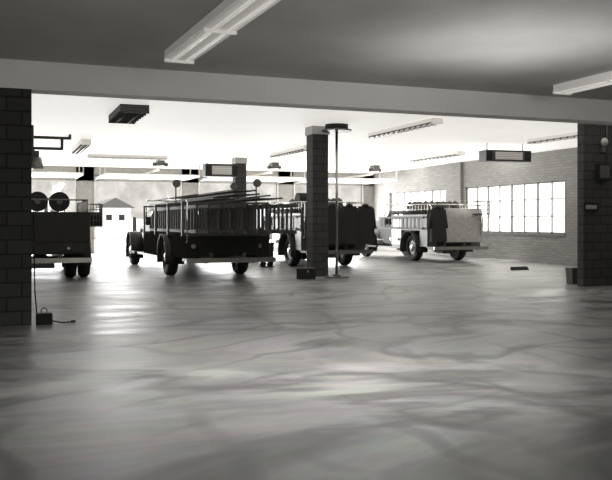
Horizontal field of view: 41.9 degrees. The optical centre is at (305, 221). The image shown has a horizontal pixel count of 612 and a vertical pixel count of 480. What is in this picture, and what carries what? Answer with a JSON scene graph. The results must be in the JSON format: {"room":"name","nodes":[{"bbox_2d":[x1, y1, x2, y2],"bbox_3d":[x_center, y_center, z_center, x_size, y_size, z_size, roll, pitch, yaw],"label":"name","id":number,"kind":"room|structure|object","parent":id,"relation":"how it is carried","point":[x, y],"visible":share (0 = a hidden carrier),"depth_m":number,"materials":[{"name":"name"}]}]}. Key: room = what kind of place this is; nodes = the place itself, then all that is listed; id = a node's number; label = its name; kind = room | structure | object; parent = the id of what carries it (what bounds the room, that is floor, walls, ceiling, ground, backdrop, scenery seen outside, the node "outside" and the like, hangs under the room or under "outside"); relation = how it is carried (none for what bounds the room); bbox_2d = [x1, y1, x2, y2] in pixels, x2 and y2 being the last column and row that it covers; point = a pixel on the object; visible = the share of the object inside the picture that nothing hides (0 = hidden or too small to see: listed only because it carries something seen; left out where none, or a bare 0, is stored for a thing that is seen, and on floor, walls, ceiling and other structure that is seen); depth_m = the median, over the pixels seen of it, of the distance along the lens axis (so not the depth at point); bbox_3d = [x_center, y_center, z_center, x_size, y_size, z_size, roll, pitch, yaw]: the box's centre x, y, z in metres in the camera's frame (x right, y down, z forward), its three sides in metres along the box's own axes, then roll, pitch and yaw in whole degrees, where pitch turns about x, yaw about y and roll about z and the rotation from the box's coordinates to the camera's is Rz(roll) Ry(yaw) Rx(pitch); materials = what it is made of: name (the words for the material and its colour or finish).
{"room":"fire station garage","nodes":[
{"label":"fire station garage","id":0,"kind":"room"},
{"bbox_2d":[0,87,31,325],"bbox_3d":[-5.105,-0.210,11.108,2.430,3.320,0.600,0,0,-21],"label":"pillar","id":1,"kind":"structure","parent":0,"point":[15,103],"depth_m":11.18,"materials":[{"name":"black brick"}]},
{"bbox_2d":[32,147,43,168],"bbox_3d":[-3.887,-0.922,11.522,0.220,0.300,0.220,0,0,-21],"label":"wall lamp","id":2,"kind":"object","parent":1,"relation":"attached to","point":[37,163],"visible":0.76,"depth_m":11.46,"materials":[{"name":"grey metal"}]},
{"bbox_2d":[32,125,71,149],"bbox_3d":[-3.768,-1.167,11.836,0.576,0.500,0.120,0,0,-21],"label":"bracket","id":3,"kind":"object","parent":1,"relation":"attached to","point":[69,137],"visible":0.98,"depth_m":11.82,"materials":[{"name":"black metal"}]},
{"bbox_2d":[32,166,373,252],"bbox_3d":[-5.885,-0.550,38.632,20.700,4.000,0.350,0,0,-21],"label":"wall","id":4,"kind":"structure","parent":0,"point":[85,183],"depth_m":38.19,"materials":[{"name":"white paint"}]},
{"bbox_2d":[32,160,83,211],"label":"door","id":5,"kind":"structure","parent":4,"relation":"in","point":[75,175],"depth_m":33.85,"materials":[{"name":"white metal"}]},
{"bbox_2d":[94,160,200,252],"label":"door","id":6,"kind":"structure","parent":4,"relation":"in","point":[147,175],"depth_m":35.22,"materials":[{"name":"white metal"}]},
{"bbox_2d":[198,162,305,201],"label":"door","id":7,"kind":"structure","parent":4,"relation":"in","point":[273,165],"depth_m":36.90,"materials":[{"name":"white metal"}]},
{"bbox_2d":[294,165,397,204],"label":"door","id":8,"kind":"structure","parent":4,"relation":"in","point":[374,168],"depth_m":38.55,"materials":[{"name":"white metal"}]},
{"bbox_2d":[231,158,246,197],"bbox_3d":[-2.668,-0.550,31.994,0.510,4.000,0.510,0,0,-21],"label":"pillar","id":9,"kind":"structure","parent":0,"point":[240,180],"depth_m":31.79,"materials":[{"name":"grey brick"}]},
{"bbox_2d":[0,250,611,479],"bbox_3d":[1.384,1.550,19.276,21.000,0.200,41.600,0,0,-21],"label":"floor","id":10,"kind":"structure","parent":0,"point":[434,366],"depth_m":7.51,"materials":[{"name":"concrete"}]},
{"bbox_2d":[33,211,75,324],"bbox_3d":[-3.588,0.650,11.407,0.584,1.600,0.210,0,0,-21],"label":"charger","id":11,"kind":"object","parent":10,"relation":"on","point":[42,318],"visible":1,"depth_m":11.27,"materials":[{"name":"black plastic"}]},
{"bbox_2d":[32,191,102,276],"bbox_3d":[-7.447,0.343,22.426,2.704,2.205,6.950,0,0,-21],"label":"fire engine","id":12,"kind":"object","parent":10,"relation":"on","point":[65,236],"visible":0.78,"depth_m":19.84,"materials":[{"name":"grey paint"}]},
{"bbox_2d":[125,179,296,275],"bbox_3d":[-3.208,0.163,23.148,2.450,2.565,11.840,0,0,-21],"label":"truck","id":13,"kind":"object","parent":10,"relation":"on","point":[212,227],"visible":1,"depth_m":19.98,"materials":[{"name":"grey paint"}]},
{"bbox_2d":[258,242,274,266],"bbox_3d":[-1.278,1.055,25.834,0.484,0.790,0.380,0,0,-21],"label":"boots","id":14,"kind":"object","parent":10,"relation":"on","point":[271,244],"visible":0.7,"depth_m":25.73,"materials":[{"name":"black rubber"}]},
{"bbox_2d":[296,265,315,279],"bbox_3d":[0.000,1.274,20.350,0.440,0.352,0.281,0,0,-21],"label":"box","id":15,"kind":"object","parent":10,"relation":"on","point":[302,272],"visible":1,"depth_m":20.25,"materials":[{"name":"black metal"}]},
{"bbox_2d":[260,193,372,265],"bbox_3d":[-0.184,0.255,28.106,2.490,2.381,6.950,0,0,-21],"label":"fire engine","id":16,"kind":"object","parent":10,"relation":"on","point":[293,246],"visible":0.35,"depth_m":25.67,"materials":[{"name":"grey paint"}]},
{"bbox_2d":[328,202,343,244],"bbox_3d":[0.853,0.029,24.985,0.810,1.343,0.240,0,0,-21],"label":"coat","id":17,"kind":"object","parent":16,"relation":"in","point":[331,209],"visible":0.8,"depth_m":24.90,"materials":[{"name":"black fabric"}]},
{"bbox_2d":[342,202,359,243],"bbox_3d":[1.366,0.029,25.182,0.810,1.343,0.240,0,0,-21],"label":"coat","id":18,"kind":"object","parent":16,"relation":"in","point":[350,229],"visible":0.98,"depth_m":25.11,"materials":[{"name":"black fabric"}]},
{"bbox_2d":[358,202,376,243],"bbox_3d":[1.880,0.029,25.379,0.810,1.343,0.240,0,0,-21],"label":"coat","id":19,"kind":"object","parent":16,"relation":"in","point":[366,223],"visible":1,"depth_m":25.31,"materials":[{"name":"black fabric"}]},
{"bbox_2d":[321,123,351,277],"bbox_3d":[0.801,-0.548,20.906,0.800,3.996,0.800,0,0,-21],"label":"pole","id":20,"kind":"object","parent":10,"relation":"on","point":[336,128],"visible":1,"depth_m":20.87,"materials":[{"name":"metal"}]},
{"bbox_2d":[362,200,489,260],"bbox_3d":[4.305,0.324,31.757,2.490,2.242,6.950,0,0,-21],"label":"fire engine","id":21,"kind":"object","parent":10,"relation":"on","point":[408,232],"visible":0.82,"depth_m":29.29,"materials":[{"name":"grey paint"}]},
{"bbox_2d":[428,204,447,241],"bbox_3d":[4.689,0.029,28.386,0.810,1.343,0.240,0,0,-21],"label":"coat","id":22,"kind":"object","parent":21,"relation":"in","point":[438,223],"visible":1,"depth_m":28.30,"materials":[{"name":"black fabric"}]},
{"bbox_2d":[510,266,528,269],"bbox_3d":[6.465,1.400,24.167,0.600,0.100,0.120,0,0,-21],"label":"chock","id":23,"kind":"object","parent":10,"relation":"on","point":[522,267],"visible":0.91,"depth_m":24.16,"materials":[{"name":"black rubber"}]},
{"bbox_2d":[565,267,576,283],"bbox_3d":[6.244,1.260,18.710,0.260,0.380,0.260,0,0,-21],"label":"waste bin","id":24,"kind":"object","parent":10,"relation":"on","point":[571,272],"visible":0.82,"depth_m":18.61,"materials":[{"name":"grey metal"}]},
{"bbox_2d":[0,0,611,172],"bbox_3d":[1.384,-2.460,19.276,21.000,0.380,41.600,0,0,-21],"label":"ceiling","id":25,"kind":"structure","parent":0,"point":[527,47],"depth_m":11.24,"materials":[{"name":"paint"}]},
{"bbox_2d":[71,139,90,153],"bbox_3d":[-7.378,-2.451,26.196,0.300,0.190,3.640,0,0,-21],"label":"fluorescent light","id":26,"kind":"object","parent":25,"relation":"attached to","point":[82,144],"visible":1,"depth_m":25.32,"materials":[{"name":"white metal"}]},
{"bbox_2d":[86,154,167,160],"bbox_3d":[-6.815,-2.471,30.590,3.040,0.150,0.300,0,0,-21],"label":"fluorescent light","id":27,"kind":"object","parent":25,"relation":"attached to","point":[96,156],"visible":1,"depth_m":30.45,"materials":[{"name":"white metal"}]},
{"bbox_2d":[108,104,148,123],"bbox_3d":[-4.062,-2.451,18.257,0.620,0.190,2.040,0,0,-21],"label":"fluorescent light","id":28,"kind":"object","parent":25,"relation":"attached to","point":[123,113],"visible":1,"depth_m":17.70,"materials":[{"name":"grey metal"}]},
{"bbox_2d":[202,156,237,177],"bbox_3d":[-3.382,-2.148,31.273,1.300,0.796,0.785,0,0,-21],"label":"heater","id":29,"kind":"object","parent":25,"relation":"hanging from","point":[208,170],"visible":1,"depth_m":30.93,"materials":[{"name":"grey paint"}]},
{"bbox_2d":[164,0,280,63],"bbox_3d":[-0.959,-2.191,8.972,0.400,0.150,3.740,0,0,-23],"label":"fluorescent light","id":30,"kind":"object","parent":25,"relation":"attached to","point":[229,16],"visible":1,"depth_m":8.91,"materials":[{"name":"white metal"}]},
{"bbox_2d":[270,145,305,157],"bbox_3d":[-0.570,-2.471,28.274,0.300,0.150,3.640,0,0,-21],"label":"fluorescent light","id":31,"kind":"object","parent":25,"relation":"attached to","point":[299,149],"visible":0.86,"depth_m":28.06,"materials":[{"name":"white metal"}]},
{"bbox_2d":[368,118,442,137],"bbox_3d":[2.563,-2.471,21.228,0.300,0.150,3.640,0,0,-21],"label":"fluorescent light","id":32,"kind":"object","parent":25,"relation":"attached to","point":[428,122],"visible":1,"depth_m":20.82,"materials":[{"name":"white metal"}]},
{"bbox_2d":[410,151,464,161],"bbox_3d":[4.938,-2.471,30.388,0.300,0.150,3.640,0,0,-21],"label":"fluorescent light","id":33,"kind":"object","parent":25,"relation":"attached to","point":[455,153],"visible":1,"depth_m":30.02,"materials":[{"name":"white metal"}]},
{"bbox_2d":[479,144,530,162],"bbox_3d":[6.411,-2.243,25.986,1.600,0.606,0.785,0,0,-15],"label":"heater","id":34,"kind":"object","parent":25,"relation":"hanging from","point":[499,156],"visible":1,"depth_m":25.65,"materials":[{"name":"grey paint"}]},
{"bbox_2d":[527,131,576,143],"bbox_3d":[7.367,-2.471,23.501,0.300,0.150,2.440,0,0,-21],"label":"fluorescent light","id":35,"kind":"object","parent":25,"relation":"attached to","point":[571,135],"visible":0.75,"depth_m":23.49,"materials":[{"name":"white metal"}]},
{"bbox_2d":[552,71,611,94],"bbox_3d":[4.711,-2.191,12.145,0.360,0.150,2.540,0,0,-21],"label":"fluorescent light","id":36,"kind":"object","parent":25,"relation":"attached to","point":[602,79],"visible":1,"depth_m":12.65,"materials":[{"name":"white metal"}]},
{"bbox_2d":[0,59,611,124],"bbox_3d":[3.319,-2.070,14.235,20.400,0.400,0.400,0,0,-21],"label":"ceiling beam","id":37,"kind":"structure","parent":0,"point":[52,78],"depth_m":12.65,"materials":[{"name":"grey concrete"}]},
{"bbox_2d":[305,126,329,276],"bbox_3d":[0.303,-0.550,21.491,0.510,4.000,0.510,0,0,-21],"label":"pillar","id":38,"kind":"structure","parent":0,"point":[316,140],"depth_m":21.29,"materials":[{"name":"grey brick"}]},
{"bbox_2d":[374,147,576,263],"bbox_3d":[10.991,-0.550,22.964,0.420,4.000,41.600,0,0,-21],"label":"wall","id":39,"kind":"structure","parent":0,"point":[561,164],"depth_m":30.94,"materials":[{"name":"brick"}]},
{"bbox_2d":[391,189,445,214],"bbox_3d":[5.242,-0.490,37.842,0.210,1.940,5.600,0,0,-21],"label":"window","id":40,"kind":"structure","parent":39,"relation":"in","point":[439,195],"depth_m":38.05,"materials":[{"name":"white glass"}]},
{"bbox_2d":[466,180,564,235],"bbox_3d":[7.912,-0.490,30.887,0.210,1.940,6.500,0,0,-21],"label":"window","id":41,"kind":"structure","parent":39,"relation":"in","point":[537,208],"depth_m":30.34,"materials":[{"name":"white glass"}]},
{"bbox_2d":[577,123,611,286],"bbox_3d":[9.061,-0.550,19.117,6.180,4.000,0.200,0,0,-21],"label":"pillar","id":42,"kind":"structure","parent":0,"point":[594,228],"depth_m":18.04,"materials":[{"name":"black brick"}]},
{"bbox_2d":[583,202,598,210],"bbox_3d":[6.393,-0.337,17.957,0.420,0.200,0.046,0,0,-21],"label":"wall sign","id":43,"kind":"object","parent":42,"relation":"attached to","point":[587,206],"visible":1,"depth_m":17.93,"materials":[{"name":"black metal"}]},
{"bbox_2d":[595,125,610,179],"bbox_3d":[6.696,-1.748,18.030,0.340,1.595,0.125,0,0,-21],"label":"electrical box","id":44,"kind":"object","parent":42,"relation":"attached to","point":[602,171],"visible":0.85,"depth_m":17.99,"materials":[{"name":"black metal"}]},
{"bbox_2d":[600,138,607,151],"bbox_3d":[6.723,-1.742,18.038,0.195,0.320,0.131,0,0,-21],"label":"bell","id":45,"kind":"object","parent":42,"relation":"attached to","point":[604,141],"visible":1,"depth_m":18.00,"materials":[{"name":"grey paint"}]},
{"label":"outside","id":46,"kind":"structure","parent":0,"visible":0},
{"bbox_2d":[96,229,142,252],"bbox_3d":[-26.196,1.560,96.148,140.000,0.180,121.700,0,0,-21],"label":"ground","id":47,"kind":"structure","parent":46,"point":[106,245],"depth_m":50.04,"materials":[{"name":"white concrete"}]},
{"bbox_2d":[32,180,61,211],"bbox_3d":[-30.254,-5.070,92.777,9.979,13.039,10.311,0,0,-21],"label":"tree","id":48,"kind":"object","parent":47,"relation":"on","point":[44,186],"visible":0.06,"depth_m":91.35,"materials":[{"name":"grey plant"}]},
{"bbox_2d":[60,181,125,211],"bbox_3d":[-24.693,-4.297,92.890,9.421,11.494,9.927,0,0,-21],"label":"tree","id":49,"kind":"object","parent":47,"relation":"on","point":[105,190],"visible":0.12,"depth_m":89.71,"materials":[{"name":"grey plant"}]},
{"bbox_2d":[96,198,134,238],"bbox_3d":[-18.094,-0.350,73.926,3.400,3.600,7.600,0,0,-21],"label":"house","id":50,"kind":"structure","parent":47,"relation":"on","point":[116,213],"depth_m":70.64,"materials":[{"name":"white paint"}]},
{"bbox_2d":[119,182,173,230],"bbox_3d":[-20.158,-4.250,97.738,8.806,11.400,7.312,0,0,-21],"label":"tree","id":51,"kind":"object","parent":47,"relation":"on","point":[135,194],"visible":0.39,"depth_m":95.52,"materials":[{"name":"grey plant"}]},
{"bbox_2d":[167,186,179,199],"bbox_3d":[-15.483,-4.591,101.853,7.764,12.082,9.934,0,0,-21],"label":"tree","id":52,"kind":"object","parent":47,"relation":"on","point":[171,193],"visible":0.04,"depth_m":100.11,"materials":[{"name":"grey plant"}]},
{"bbox_2d":[200,183,225,193],"bbox_3d":[-12.296,-5.483,102.928,10.427,13.865,10.106,0,0,-21],"label":"tree","id":53,"kind":"object","parent":47,"relation":"on","point":[204,187],"visible":0.06,"depth_m":98.31,"materials":[{"name":"grey plant"}]},
{"bbox_2d":[223,184,293,209],"bbox_3d":[-6.606,-4.166,102.775,11.094,11.232,9.538,0,0,-21],"label":"tree","id":54,"kind":"object","parent":47,"relation":"on","point":[264,189],"visible":0.09,"depth_m":98.69,"materials":[{"name":"grey plant"}]},
{"bbox_2d":[295,185,341,198],"bbox_3d":[-1.150,-5.087,105.161,11.251,13.075,10.373,0,0,-21],"label":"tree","id":55,"kind":"object","parent":47,"relation":"on","point":[298,188],"visible":0.05,"depth_m":101.90,"materials":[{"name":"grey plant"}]},
{"bbox_2d":[338,186,360,207],"bbox_3d":[4.023,-3.557,107.051,10.045,10.015,10.284,0,0,-21],"label":"tree","id":56,"kind":"object","parent":47,"relation":"on","point":[348,193],"visible":0.16,"depth_m":102.60,"materials":[{"name":"grey plant"}]}
]}

